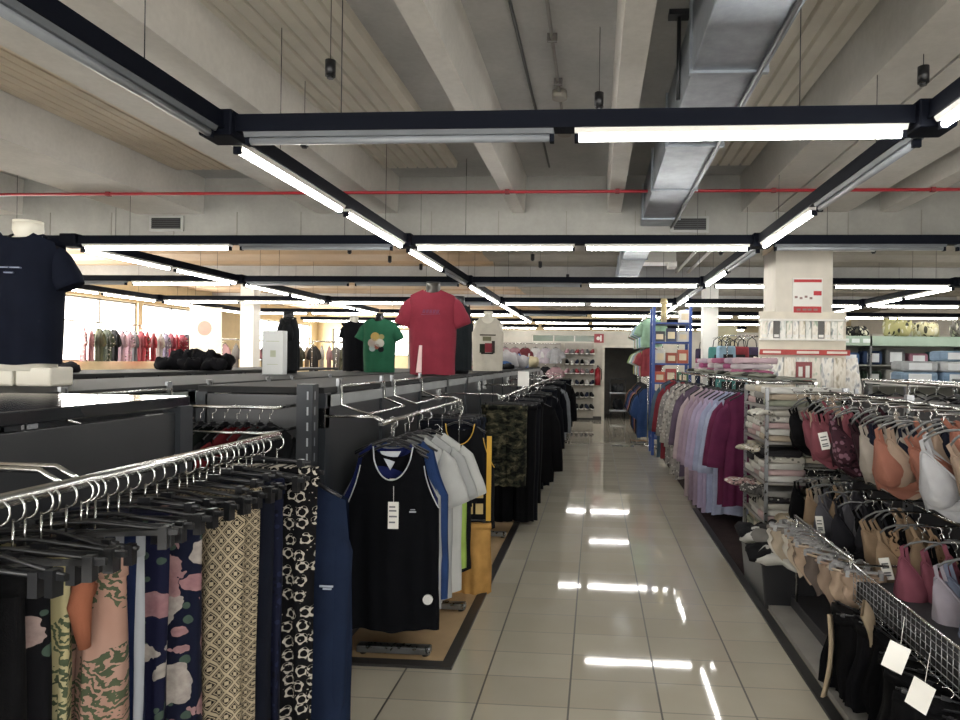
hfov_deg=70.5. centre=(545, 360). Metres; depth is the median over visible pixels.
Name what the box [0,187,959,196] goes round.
pipe
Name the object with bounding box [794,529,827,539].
briefs
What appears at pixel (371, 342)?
print
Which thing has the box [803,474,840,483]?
linens
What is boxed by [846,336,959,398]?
shelving unit
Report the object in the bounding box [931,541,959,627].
sports bra
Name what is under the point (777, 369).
pack
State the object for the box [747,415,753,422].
linens
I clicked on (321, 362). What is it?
t-shirt
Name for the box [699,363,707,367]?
linens
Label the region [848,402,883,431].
sports bra
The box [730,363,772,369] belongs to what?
linens
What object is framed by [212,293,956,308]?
trim
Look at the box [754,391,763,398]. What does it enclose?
linens
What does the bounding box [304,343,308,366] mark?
t-shirt
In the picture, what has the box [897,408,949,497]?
sports bra
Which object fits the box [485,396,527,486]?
trousers
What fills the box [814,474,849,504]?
sports bra
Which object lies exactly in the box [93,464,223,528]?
hanger
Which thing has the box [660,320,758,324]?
ceiling light
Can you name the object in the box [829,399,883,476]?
sports bra
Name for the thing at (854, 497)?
cup
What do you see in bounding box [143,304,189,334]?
window
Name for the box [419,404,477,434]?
trousers
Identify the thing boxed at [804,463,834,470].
linens
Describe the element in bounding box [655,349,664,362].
toy box
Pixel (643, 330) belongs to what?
t-shirt
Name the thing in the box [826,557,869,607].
briefs
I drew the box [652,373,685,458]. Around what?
robe
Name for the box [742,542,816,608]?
bin
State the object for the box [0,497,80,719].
trousers
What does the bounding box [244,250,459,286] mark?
ceiling light
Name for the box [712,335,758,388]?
clothes rack
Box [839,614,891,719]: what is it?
leggings
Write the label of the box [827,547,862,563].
briefs
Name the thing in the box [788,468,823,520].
sports bra
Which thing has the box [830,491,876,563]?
sports bra
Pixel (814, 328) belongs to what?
pack
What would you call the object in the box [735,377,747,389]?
bag
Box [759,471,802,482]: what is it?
linens
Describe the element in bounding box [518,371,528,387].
card stand
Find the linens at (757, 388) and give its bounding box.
[755,385,793,391]
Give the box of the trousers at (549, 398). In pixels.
[520,387,551,485]
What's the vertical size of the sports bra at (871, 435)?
0.455 m
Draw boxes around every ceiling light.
[0,0,223,137]
[3,175,58,239]
[59,227,239,284]
[72,285,158,301]
[77,196,393,250]
[83,255,231,285]
[154,289,239,313]
[161,295,319,303]
[199,28,406,248]
[235,0,915,146]
[237,250,326,302]
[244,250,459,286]
[260,308,372,314]
[300,305,395,321]
[324,286,379,313]
[329,296,492,304]
[380,287,512,315]
[394,190,468,285]
[412,159,752,250]
[460,262,500,304]
[472,255,699,287]
[472,318,526,323]
[473,324,538,328]
[495,296,518,315]
[503,266,673,305]
[514,309,531,322]
[521,290,657,316]
[532,317,644,323]
[541,325,635,329]
[652,288,660,318]
[660,287,682,314]
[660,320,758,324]
[667,306,758,317]
[667,308,746,330]
[676,251,712,305]
[684,286,860,307]
[703,207,771,286]
[713,259,952,288]
[758,75,957,248]
[772,207,959,250]
[832,299,865,311]
[846,293,959,319]
[864,251,959,306]
[871,300,959,307]
[928,77,959,129]
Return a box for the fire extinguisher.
[595,365,601,384]
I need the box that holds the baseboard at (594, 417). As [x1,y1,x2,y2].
[577,416,600,419]
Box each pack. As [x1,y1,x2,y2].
[759,357,770,384]
[760,321,766,337]
[767,321,772,337]
[771,357,783,384]
[773,321,779,337]
[779,321,785,337]
[783,357,795,386]
[786,321,791,337]
[792,321,798,337]
[796,357,808,386]
[799,321,804,337]
[805,321,811,338]
[808,358,820,386]
[811,321,817,338]
[818,321,823,338]
[821,358,833,387]
[824,321,830,338]
[830,321,836,338]
[833,358,845,388]
[837,321,843,338]
[846,353,858,363]
[858,351,881,364]
[859,371,881,384]
[880,349,904,364]
[880,369,893,384]
[891,361,937,371]
[891,371,937,380]
[905,353,927,360]
[929,351,959,361]
[935,361,959,371]
[935,372,959,381]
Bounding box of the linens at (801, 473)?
[760,466,805,476]
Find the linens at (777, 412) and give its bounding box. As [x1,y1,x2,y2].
[773,410,805,416]
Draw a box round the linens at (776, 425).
[763,421,789,428]
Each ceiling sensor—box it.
[300,106,308,148]
[325,0,335,79]
[538,250,541,267]
[594,49,603,108]
[917,54,929,86]
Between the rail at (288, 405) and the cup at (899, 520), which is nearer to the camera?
the rail at (288, 405)
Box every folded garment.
[58,361,80,371]
[154,356,180,369]
[170,349,192,369]
[177,357,202,369]
[192,348,220,369]
[200,357,227,370]
[221,353,235,369]
[502,363,514,368]
[503,349,518,367]
[517,354,528,367]
[528,356,538,366]
[611,383,623,391]
[612,398,623,409]
[703,370,713,372]
[724,477,756,484]
[730,372,757,375]
[734,521,762,536]
[735,443,763,451]
[739,482,763,494]
[739,526,758,542]
[741,372,755,376]
[745,542,772,561]
[747,373,776,377]
[747,408,775,415]
[750,528,768,541]
[755,545,796,572]
[758,519,776,529]
[774,513,789,521]
[846,326,868,335]
[882,317,911,335]
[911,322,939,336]
[949,320,959,336]
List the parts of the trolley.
post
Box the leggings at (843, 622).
[833,613,898,699]
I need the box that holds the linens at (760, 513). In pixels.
[758,509,773,520]
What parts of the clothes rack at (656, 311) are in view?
rail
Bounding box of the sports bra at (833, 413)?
[828,397,861,432]
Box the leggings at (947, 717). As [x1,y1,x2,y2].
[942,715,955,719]
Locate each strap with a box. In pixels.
[820,614,834,697]
[860,600,875,646]
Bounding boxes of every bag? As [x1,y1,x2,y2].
[695,342,700,362]
[695,375,699,385]
[708,338,721,357]
[708,374,715,386]
[715,377,735,389]
[716,336,735,357]
[734,336,748,357]
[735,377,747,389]
[747,337,757,357]
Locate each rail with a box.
[65,319,189,329]
[193,403,295,434]
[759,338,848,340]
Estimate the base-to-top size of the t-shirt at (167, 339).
0.853 m
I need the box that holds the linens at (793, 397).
[764,393,807,400]
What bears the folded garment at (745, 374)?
on the rack at (785, 379)
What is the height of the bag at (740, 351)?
0.598 m
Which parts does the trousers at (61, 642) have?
panel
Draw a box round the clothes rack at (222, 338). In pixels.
[222,338,311,354]
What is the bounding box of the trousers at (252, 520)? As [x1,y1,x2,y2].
[162,450,264,719]
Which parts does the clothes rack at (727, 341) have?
leg, rail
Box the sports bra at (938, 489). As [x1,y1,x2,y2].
[919,415,959,522]
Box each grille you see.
[151,218,179,228]
[674,218,705,229]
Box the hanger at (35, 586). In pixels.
[0,568,43,598]
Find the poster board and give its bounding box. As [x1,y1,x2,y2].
[718,326,736,345]
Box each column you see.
[240,284,260,366]
[700,284,718,385]
[763,250,832,311]
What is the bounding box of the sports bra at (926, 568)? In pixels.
[920,527,959,603]
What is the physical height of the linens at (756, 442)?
0.052 m
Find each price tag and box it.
[881,617,910,674]
[905,653,935,714]
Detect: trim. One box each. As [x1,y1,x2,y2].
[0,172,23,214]
[50,210,921,234]
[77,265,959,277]
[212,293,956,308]
[352,521,519,669]
[692,508,843,719]
[762,246,773,255]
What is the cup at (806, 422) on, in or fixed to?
on the sports bra at (806, 422)
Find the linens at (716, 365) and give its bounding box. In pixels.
[714,363,723,368]
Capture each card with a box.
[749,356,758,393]
[796,362,811,380]
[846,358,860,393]
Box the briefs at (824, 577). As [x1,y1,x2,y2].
[815,550,855,605]
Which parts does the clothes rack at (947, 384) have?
leg, rail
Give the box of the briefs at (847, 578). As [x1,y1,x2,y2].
[841,561,887,611]
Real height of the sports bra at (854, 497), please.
0.449 m
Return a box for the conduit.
[545,0,570,137]
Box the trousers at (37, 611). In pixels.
[14,491,102,719]
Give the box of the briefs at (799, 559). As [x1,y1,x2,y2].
[792,535,829,584]
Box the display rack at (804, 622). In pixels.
[768,388,959,719]
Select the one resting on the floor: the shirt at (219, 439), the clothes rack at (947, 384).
the clothes rack at (947, 384)
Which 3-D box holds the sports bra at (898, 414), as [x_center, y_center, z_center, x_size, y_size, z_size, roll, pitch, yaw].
[1.882,0.448,3.648,0.340,0.450,0.148,1,0,36]
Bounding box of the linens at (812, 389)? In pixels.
[800,387,841,395]
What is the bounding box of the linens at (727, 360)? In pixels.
[724,358,732,363]
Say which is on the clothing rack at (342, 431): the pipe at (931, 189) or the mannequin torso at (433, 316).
the mannequin torso at (433, 316)
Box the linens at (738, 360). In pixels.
[732,357,777,363]
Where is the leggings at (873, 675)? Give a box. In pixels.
[860,625,923,710]
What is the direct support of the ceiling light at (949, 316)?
hanging from the ceiling at (950, 258)
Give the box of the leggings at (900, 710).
[890,687,959,719]
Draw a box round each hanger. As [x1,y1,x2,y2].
[0,480,183,547]
[0,481,178,549]
[0,489,120,569]
[0,494,127,573]
[0,501,107,582]
[0,553,68,598]
[0,568,43,598]
[20,475,194,542]
[48,470,211,534]
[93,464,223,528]
[117,456,257,513]
[132,459,239,520]
[136,456,252,514]
[148,452,267,508]
[162,449,279,503]
[191,446,286,499]
[243,443,305,491]
[247,442,309,489]
[263,439,323,474]
[668,8,688,99]
[820,397,860,435]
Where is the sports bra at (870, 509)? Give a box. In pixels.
[833,481,881,529]
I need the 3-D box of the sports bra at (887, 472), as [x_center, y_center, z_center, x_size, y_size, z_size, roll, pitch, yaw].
[1.721,0.447,3.187,0.336,0.452,0.153,1,0,36]
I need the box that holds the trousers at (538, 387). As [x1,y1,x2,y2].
[521,387,552,406]
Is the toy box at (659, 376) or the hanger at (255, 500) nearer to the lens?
the hanger at (255, 500)
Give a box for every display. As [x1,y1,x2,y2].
[660,298,667,321]
[758,311,849,357]
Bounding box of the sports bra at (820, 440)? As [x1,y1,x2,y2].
[809,396,851,469]
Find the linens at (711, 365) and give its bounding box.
[708,363,714,367]
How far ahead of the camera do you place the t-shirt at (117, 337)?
14.91 m
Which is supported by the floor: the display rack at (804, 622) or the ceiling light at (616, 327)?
the display rack at (804, 622)
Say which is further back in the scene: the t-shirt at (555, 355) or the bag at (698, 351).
the t-shirt at (555, 355)
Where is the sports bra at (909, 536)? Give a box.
[869,498,929,547]
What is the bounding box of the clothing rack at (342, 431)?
[196,367,561,635]
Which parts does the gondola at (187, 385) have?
post, panel, post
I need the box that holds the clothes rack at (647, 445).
[632,375,659,446]
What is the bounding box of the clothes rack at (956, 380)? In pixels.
[952,379,959,398]
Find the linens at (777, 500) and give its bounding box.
[759,494,790,503]
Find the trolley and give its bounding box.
[609,378,626,418]
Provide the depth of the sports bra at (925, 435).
3.02 m
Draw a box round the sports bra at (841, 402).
[817,398,859,422]
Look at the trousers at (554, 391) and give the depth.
9.73 m
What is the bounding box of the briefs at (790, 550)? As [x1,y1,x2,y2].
[785,527,818,577]
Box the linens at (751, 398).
[748,395,755,402]
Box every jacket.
[529,389,562,482]
[539,385,564,448]
[547,380,567,432]
[551,379,570,439]
[566,384,576,426]
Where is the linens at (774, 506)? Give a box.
[759,497,788,510]
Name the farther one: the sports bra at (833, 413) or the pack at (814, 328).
the pack at (814, 328)
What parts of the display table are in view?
leg, leg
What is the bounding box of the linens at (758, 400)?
[756,398,763,403]
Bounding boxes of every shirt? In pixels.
[192,406,225,447]
[192,406,235,470]
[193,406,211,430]
[193,407,248,469]
[216,407,258,462]
[221,407,270,462]
[229,407,295,464]
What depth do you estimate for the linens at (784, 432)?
4.98 m
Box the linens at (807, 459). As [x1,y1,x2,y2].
[804,457,821,463]
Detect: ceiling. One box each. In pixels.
[0,0,746,179]
[0,45,234,169]
[66,245,959,312]
[199,0,457,167]
[710,0,879,165]
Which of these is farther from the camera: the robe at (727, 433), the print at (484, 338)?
the print at (484, 338)
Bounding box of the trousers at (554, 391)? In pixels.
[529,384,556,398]
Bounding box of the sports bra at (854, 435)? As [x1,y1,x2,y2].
[848,401,891,460]
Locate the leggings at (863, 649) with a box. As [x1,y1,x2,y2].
[844,621,893,712]
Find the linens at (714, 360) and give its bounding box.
[711,358,724,363]
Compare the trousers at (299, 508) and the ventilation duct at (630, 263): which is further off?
the ventilation duct at (630, 263)
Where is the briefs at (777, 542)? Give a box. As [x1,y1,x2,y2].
[770,518,807,564]
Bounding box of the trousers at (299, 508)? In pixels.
[204,440,319,719]
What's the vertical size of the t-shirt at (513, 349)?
0.542 m
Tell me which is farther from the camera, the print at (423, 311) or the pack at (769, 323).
the pack at (769, 323)
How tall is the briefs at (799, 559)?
0.277 m
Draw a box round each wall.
[63,282,317,371]
[317,312,850,370]
[408,329,950,415]
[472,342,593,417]
[604,348,639,413]
[851,296,959,333]
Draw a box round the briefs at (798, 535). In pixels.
[791,530,823,553]
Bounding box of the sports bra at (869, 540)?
[859,500,903,571]
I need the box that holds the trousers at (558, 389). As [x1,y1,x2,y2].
[533,381,560,401]
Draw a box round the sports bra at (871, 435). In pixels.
[867,404,917,445]
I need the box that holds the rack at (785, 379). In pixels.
[681,371,817,386]
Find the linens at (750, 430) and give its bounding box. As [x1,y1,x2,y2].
[747,428,755,434]
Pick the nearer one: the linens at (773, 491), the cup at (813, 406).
the cup at (813, 406)
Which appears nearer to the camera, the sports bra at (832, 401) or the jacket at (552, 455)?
the sports bra at (832, 401)
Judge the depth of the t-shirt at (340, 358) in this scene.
16.59 m
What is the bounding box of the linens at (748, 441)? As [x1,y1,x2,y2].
[747,439,760,443]
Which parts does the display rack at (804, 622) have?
arm, arm, rail, arm, arm, post, arm, arm, arm, arm, arm, arm, hanging rail, hanging rail, panel, post, arm, arm, arm, arm, arm, arm, arm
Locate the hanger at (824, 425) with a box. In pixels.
[820,397,860,435]
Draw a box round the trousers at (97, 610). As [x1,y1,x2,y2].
[67,478,139,719]
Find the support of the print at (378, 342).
on the mannequin torso at (379, 336)
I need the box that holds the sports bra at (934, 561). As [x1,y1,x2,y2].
[926,525,959,571]
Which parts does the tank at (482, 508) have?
neck trim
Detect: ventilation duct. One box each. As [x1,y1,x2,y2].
[615,250,676,287]
[641,0,805,227]
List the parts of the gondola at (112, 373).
panel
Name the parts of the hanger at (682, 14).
rod, plate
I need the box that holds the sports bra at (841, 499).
[836,483,868,506]
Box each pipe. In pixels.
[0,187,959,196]
[675,251,697,273]
[687,251,711,272]
[833,251,873,251]
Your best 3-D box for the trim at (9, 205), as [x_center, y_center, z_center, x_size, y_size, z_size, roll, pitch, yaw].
[-6.886,-1.890,2.164,0.930,0.400,11.300,1,0,4]
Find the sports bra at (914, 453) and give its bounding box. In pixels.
[904,411,959,484]
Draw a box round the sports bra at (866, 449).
[859,405,913,492]
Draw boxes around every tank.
[344,417,441,608]
[344,418,438,583]
[348,420,438,633]
[379,417,448,599]
[436,405,494,528]
[452,409,491,594]
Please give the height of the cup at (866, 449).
0.239 m
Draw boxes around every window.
[63,294,135,360]
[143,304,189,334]
[260,319,278,360]
[298,323,309,360]
[333,329,340,347]
[395,329,407,355]
[532,334,593,342]
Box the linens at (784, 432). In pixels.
[760,426,789,435]
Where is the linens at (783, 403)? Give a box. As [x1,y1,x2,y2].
[763,398,806,406]
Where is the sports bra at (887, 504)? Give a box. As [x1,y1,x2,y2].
[853,491,890,552]
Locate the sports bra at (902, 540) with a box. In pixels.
[897,514,959,562]
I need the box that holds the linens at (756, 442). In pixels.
[756,442,791,446]
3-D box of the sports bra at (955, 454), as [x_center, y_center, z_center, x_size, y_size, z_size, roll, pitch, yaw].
[1.764,0.432,2.624,0.370,0.422,0.141,1,0,36]
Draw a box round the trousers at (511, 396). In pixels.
[506,388,546,488]
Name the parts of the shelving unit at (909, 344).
shelf, shelf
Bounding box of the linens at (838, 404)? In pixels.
[806,402,840,406]
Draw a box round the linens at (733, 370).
[730,369,773,373]
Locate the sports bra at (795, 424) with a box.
[788,393,824,450]
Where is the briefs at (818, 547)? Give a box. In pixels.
[813,541,851,556]
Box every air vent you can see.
[149,216,184,230]
[671,216,708,232]
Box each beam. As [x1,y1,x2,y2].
[0,0,398,213]
[0,90,204,213]
[0,175,959,234]
[394,0,526,212]
[607,0,656,212]
[740,0,959,211]
[774,54,959,211]
[880,146,959,211]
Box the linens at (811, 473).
[804,468,840,477]
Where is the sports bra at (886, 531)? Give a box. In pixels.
[877,498,920,537]
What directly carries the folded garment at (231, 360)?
on the gondola at (112, 373)
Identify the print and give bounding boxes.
[0,266,21,272]
[266,341,278,364]
[368,339,375,346]
[371,332,378,340]
[375,339,383,346]
[389,506,396,522]
[421,309,439,314]
[480,344,484,352]
[483,337,490,340]
[485,343,492,351]
[492,341,494,352]
[881,563,891,575]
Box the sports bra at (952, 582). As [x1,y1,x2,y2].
[943,561,959,597]
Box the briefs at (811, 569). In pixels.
[801,544,841,595]
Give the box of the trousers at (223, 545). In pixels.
[148,454,249,719]
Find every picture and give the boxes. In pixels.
[656,334,662,338]
[656,375,662,379]
[657,353,663,359]
[667,373,673,378]
[668,332,674,338]
[668,356,674,360]
[679,334,686,339]
[679,354,685,359]
[681,314,688,319]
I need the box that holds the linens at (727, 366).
[723,363,734,368]
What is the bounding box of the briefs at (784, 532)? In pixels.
[781,526,803,560]
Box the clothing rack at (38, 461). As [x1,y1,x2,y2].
[0,393,281,528]
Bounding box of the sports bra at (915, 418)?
[878,405,927,440]
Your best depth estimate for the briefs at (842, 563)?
3.43 m
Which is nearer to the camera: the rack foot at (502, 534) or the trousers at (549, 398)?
the rack foot at (502, 534)
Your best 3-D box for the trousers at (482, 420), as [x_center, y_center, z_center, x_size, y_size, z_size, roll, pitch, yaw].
[-0.680,0.826,5.062,0.425,1.032,0.114,1,0,4]
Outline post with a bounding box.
[296,384,318,465]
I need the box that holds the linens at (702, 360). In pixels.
[697,358,708,362]
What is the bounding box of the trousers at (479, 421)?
[426,403,480,427]
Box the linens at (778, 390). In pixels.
[761,386,805,393]
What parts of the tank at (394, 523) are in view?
armhole trim, neck trim, armhole trim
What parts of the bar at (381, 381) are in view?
plate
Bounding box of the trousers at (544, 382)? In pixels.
[543,382,564,383]
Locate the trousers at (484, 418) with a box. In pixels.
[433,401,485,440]
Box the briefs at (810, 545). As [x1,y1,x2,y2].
[808,542,842,555]
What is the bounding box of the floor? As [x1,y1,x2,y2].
[350,414,844,719]
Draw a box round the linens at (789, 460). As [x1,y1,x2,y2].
[768,456,804,463]
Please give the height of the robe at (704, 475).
1.383 m
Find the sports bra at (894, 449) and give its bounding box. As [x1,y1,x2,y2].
[885,408,950,499]
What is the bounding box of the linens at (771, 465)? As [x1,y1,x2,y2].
[758,459,803,469]
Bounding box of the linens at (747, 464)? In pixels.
[745,462,753,471]
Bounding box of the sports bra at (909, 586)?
[893,528,959,602]
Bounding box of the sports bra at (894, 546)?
[888,513,958,564]
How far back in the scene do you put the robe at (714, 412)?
6.28 m
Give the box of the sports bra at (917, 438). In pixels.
[913,411,959,468]
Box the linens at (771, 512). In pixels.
[760,505,787,515]
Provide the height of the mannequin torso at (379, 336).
0.673 m
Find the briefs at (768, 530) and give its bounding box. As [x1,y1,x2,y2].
[766,516,803,555]
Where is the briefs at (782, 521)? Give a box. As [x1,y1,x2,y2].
[777,519,811,525]
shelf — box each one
[564,354,593,354]
[689,371,816,379]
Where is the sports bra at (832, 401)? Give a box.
[808,395,842,427]
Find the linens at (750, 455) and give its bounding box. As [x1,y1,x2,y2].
[747,450,753,459]
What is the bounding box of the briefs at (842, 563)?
[829,554,872,578]
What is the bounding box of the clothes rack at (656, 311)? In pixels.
[640,311,678,444]
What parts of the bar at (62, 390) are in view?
plate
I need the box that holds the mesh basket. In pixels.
[853,564,959,698]
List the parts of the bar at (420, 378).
plate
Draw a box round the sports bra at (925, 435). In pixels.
[922,412,954,464]
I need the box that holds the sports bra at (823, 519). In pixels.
[813,482,855,552]
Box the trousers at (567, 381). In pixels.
[550,375,570,384]
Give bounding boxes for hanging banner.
[189,285,221,353]
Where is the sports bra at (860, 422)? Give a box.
[855,402,897,463]
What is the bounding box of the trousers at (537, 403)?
[497,393,541,520]
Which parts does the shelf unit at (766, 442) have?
shelf, shelf, shelf, shelf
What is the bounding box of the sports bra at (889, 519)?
[852,491,896,534]
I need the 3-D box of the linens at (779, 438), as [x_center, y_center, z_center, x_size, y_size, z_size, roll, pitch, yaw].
[1.786,0.580,5.127,0.273,0.052,0.283,1,0,2]
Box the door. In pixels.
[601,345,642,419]
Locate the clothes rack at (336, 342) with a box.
[312,341,341,366]
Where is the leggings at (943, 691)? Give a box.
[903,661,959,701]
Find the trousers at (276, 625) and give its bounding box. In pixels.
[195,445,284,719]
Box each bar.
[58,382,193,423]
[206,377,270,384]
[336,376,404,414]
[390,373,438,403]
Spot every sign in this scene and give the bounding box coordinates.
[262,331,286,374]
[594,334,603,342]
[792,278,822,312]
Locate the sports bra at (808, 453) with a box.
[789,394,823,455]
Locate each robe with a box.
[648,372,680,456]
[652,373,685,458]
[656,375,691,463]
[660,374,698,473]
[664,375,702,479]
[668,376,710,476]
[673,376,715,496]
[676,377,720,499]
[680,379,725,504]
[684,378,731,507]
[688,379,736,514]
[692,379,742,512]
[697,380,748,515]
[702,381,749,504]
[707,384,794,506]
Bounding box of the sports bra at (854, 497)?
[823,476,862,511]
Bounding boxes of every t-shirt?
[79,323,87,360]
[88,322,93,360]
[94,322,106,360]
[103,327,115,360]
[111,324,121,360]
[118,324,127,360]
[125,325,135,360]
[132,329,138,360]
[137,326,147,360]
[144,326,150,360]
[150,328,156,360]
[156,329,164,356]
[163,331,170,356]
[169,332,175,355]
[174,330,179,349]
[178,333,188,350]
[221,343,230,354]
[231,343,239,366]
[300,346,304,366]
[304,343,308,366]
[306,345,321,370]
[319,346,323,370]
[326,343,331,370]
[332,347,339,367]
[339,342,342,369]
[396,416,469,602]
[411,413,478,599]
[413,411,486,592]
[434,424,466,568]
[510,347,520,354]
[518,347,533,356]
[528,345,543,358]
[536,344,551,363]
[540,366,553,381]
[546,347,565,363]
[546,366,565,380]
[624,382,639,425]
[625,381,642,428]
[625,382,641,422]
[627,377,644,429]
[627,384,644,431]
[627,384,646,433]
[628,380,647,434]
[629,328,638,348]
[629,387,655,437]
[632,316,649,347]
[632,348,645,375]
[633,347,664,376]
[634,317,666,346]
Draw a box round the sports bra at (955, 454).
[946,414,959,495]
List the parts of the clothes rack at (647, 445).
leg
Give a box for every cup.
[788,488,804,520]
[789,413,802,445]
[789,415,806,446]
[802,418,810,447]
[803,496,816,526]
[808,402,824,419]
[809,421,831,458]
[813,502,832,539]
[814,494,823,504]
[820,421,830,435]
[825,409,833,421]
[825,496,831,511]
[829,493,843,517]
[830,424,847,461]
[830,426,856,467]
[830,486,838,499]
[830,513,855,552]
[835,408,842,424]
[840,501,853,532]
[842,414,851,438]
[848,412,860,425]
[849,492,862,510]
[851,432,859,460]
[853,514,860,551]
[854,511,876,553]
[855,518,860,532]
[859,434,874,480]
[861,529,877,570]
[862,413,883,433]
[862,496,881,529]
[867,433,875,445]
[871,528,889,542]
[872,438,903,487]
[875,540,897,582]
[880,527,893,537]
[882,506,896,534]
[885,438,916,487]
[889,541,905,557]
[890,420,897,438]
[893,556,927,602]
[894,518,903,541]
[895,424,913,445]
[897,438,908,454]
[897,539,910,556]
[903,515,929,547]
[908,447,954,484]
[909,432,925,478]
[909,536,932,573]
[916,446,952,468]
[919,451,959,508]
[920,560,934,603]
[925,446,950,464]
[926,557,939,571]
[927,534,957,564]
[931,432,950,463]
[931,576,959,627]
[938,555,959,584]
[940,432,949,459]
[942,539,959,562]
[945,575,959,597]
[950,426,959,456]
[950,455,959,494]
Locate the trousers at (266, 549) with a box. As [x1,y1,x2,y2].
[176,447,275,719]
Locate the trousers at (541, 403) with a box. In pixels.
[503,392,543,502]
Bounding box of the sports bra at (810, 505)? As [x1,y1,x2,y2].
[803,474,843,526]
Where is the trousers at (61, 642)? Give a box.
[0,485,118,719]
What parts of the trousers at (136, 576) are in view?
panel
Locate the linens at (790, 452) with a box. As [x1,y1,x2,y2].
[759,447,801,457]
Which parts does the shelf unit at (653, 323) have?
shelf, shelf, shelf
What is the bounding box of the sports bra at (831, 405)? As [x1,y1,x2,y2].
[806,396,834,412]
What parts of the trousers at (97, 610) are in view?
sash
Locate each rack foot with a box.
[356,641,431,656]
[441,600,465,610]
[491,531,505,537]
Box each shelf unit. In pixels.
[648,306,691,454]
[743,384,858,522]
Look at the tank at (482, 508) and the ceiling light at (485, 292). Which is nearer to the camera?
the tank at (482, 508)
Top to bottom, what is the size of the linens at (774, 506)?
0.052 m
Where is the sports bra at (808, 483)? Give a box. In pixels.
[806,469,838,499]
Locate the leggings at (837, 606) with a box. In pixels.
[818,600,881,702]
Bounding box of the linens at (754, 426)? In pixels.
[752,423,763,431]
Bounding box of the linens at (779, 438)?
[759,432,790,441]
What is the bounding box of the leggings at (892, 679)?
[876,667,940,719]
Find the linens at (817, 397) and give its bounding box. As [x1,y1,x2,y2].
[807,395,841,400]
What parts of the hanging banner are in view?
cloth panel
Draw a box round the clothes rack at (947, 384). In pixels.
[861,378,959,394]
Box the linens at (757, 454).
[754,452,763,457]
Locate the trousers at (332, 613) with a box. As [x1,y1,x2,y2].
[276,435,352,719]
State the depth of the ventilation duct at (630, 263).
9.86 m
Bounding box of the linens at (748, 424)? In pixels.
[745,421,752,428]
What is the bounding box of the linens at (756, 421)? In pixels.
[753,417,763,425]
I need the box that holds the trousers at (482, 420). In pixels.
[430,402,483,432]
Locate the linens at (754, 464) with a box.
[751,460,760,469]
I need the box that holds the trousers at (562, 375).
[553,375,571,385]
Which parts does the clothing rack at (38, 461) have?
post, panel, hanging rail, post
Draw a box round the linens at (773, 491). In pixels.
[760,485,793,497]
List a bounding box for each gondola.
[0,368,409,429]
[73,367,338,378]
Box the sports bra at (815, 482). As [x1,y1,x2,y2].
[811,469,847,494]
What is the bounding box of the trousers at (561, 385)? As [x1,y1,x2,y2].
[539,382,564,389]
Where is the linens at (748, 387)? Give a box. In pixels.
[745,384,784,390]
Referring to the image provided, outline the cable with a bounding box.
[508,0,549,167]
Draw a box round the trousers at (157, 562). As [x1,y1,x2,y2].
[59,466,200,719]
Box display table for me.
[865,381,931,394]
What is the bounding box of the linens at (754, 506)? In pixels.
[751,502,760,513]
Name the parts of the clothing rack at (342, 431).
post, panel, post, panel, post, post, hanging rail, panel, post, post, post, post, post, hanging rail, hanging rail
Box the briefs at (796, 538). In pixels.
[791,532,825,583]
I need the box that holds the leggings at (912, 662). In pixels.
[878,649,943,680]
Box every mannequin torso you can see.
[0,219,84,385]
[277,311,299,372]
[339,316,363,370]
[355,313,403,372]
[394,282,470,375]
[455,296,472,373]
[472,311,503,370]
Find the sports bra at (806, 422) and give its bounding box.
[800,395,833,447]
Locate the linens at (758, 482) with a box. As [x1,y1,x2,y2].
[756,480,797,487]
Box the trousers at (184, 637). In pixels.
[120,461,217,719]
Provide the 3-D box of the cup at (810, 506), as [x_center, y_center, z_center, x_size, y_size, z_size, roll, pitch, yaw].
[1.801,1.031,4.500,0.146,0.247,0.128,1,0,4]
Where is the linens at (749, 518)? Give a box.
[747,514,753,524]
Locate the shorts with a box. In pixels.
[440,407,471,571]
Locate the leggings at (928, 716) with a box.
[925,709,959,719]
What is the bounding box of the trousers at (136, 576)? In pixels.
[52,472,156,719]
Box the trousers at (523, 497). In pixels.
[494,398,537,522]
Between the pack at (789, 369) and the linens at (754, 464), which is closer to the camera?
the linens at (754, 464)
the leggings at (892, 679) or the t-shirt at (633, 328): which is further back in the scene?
the t-shirt at (633, 328)
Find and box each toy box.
[655,331,664,341]
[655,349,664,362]
[655,372,664,381]
[665,353,676,362]
[665,369,675,381]
[666,328,676,341]
[676,372,687,382]
[677,331,687,341]
[677,350,687,362]
[678,310,688,322]
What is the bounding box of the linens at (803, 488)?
[800,486,830,496]
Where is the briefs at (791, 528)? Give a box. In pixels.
[787,526,822,546]
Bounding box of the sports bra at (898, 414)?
[863,402,907,428]
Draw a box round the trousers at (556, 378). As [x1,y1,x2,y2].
[545,378,566,392]
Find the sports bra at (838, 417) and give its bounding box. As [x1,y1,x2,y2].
[830,403,870,477]
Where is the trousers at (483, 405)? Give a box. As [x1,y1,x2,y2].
[481,399,521,444]
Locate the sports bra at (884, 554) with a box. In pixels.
[875,513,932,582]
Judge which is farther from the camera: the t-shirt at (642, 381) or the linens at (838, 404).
the t-shirt at (642, 381)
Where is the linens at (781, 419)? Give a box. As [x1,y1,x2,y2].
[761,415,806,422]
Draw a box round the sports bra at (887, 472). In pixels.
[872,408,925,499]

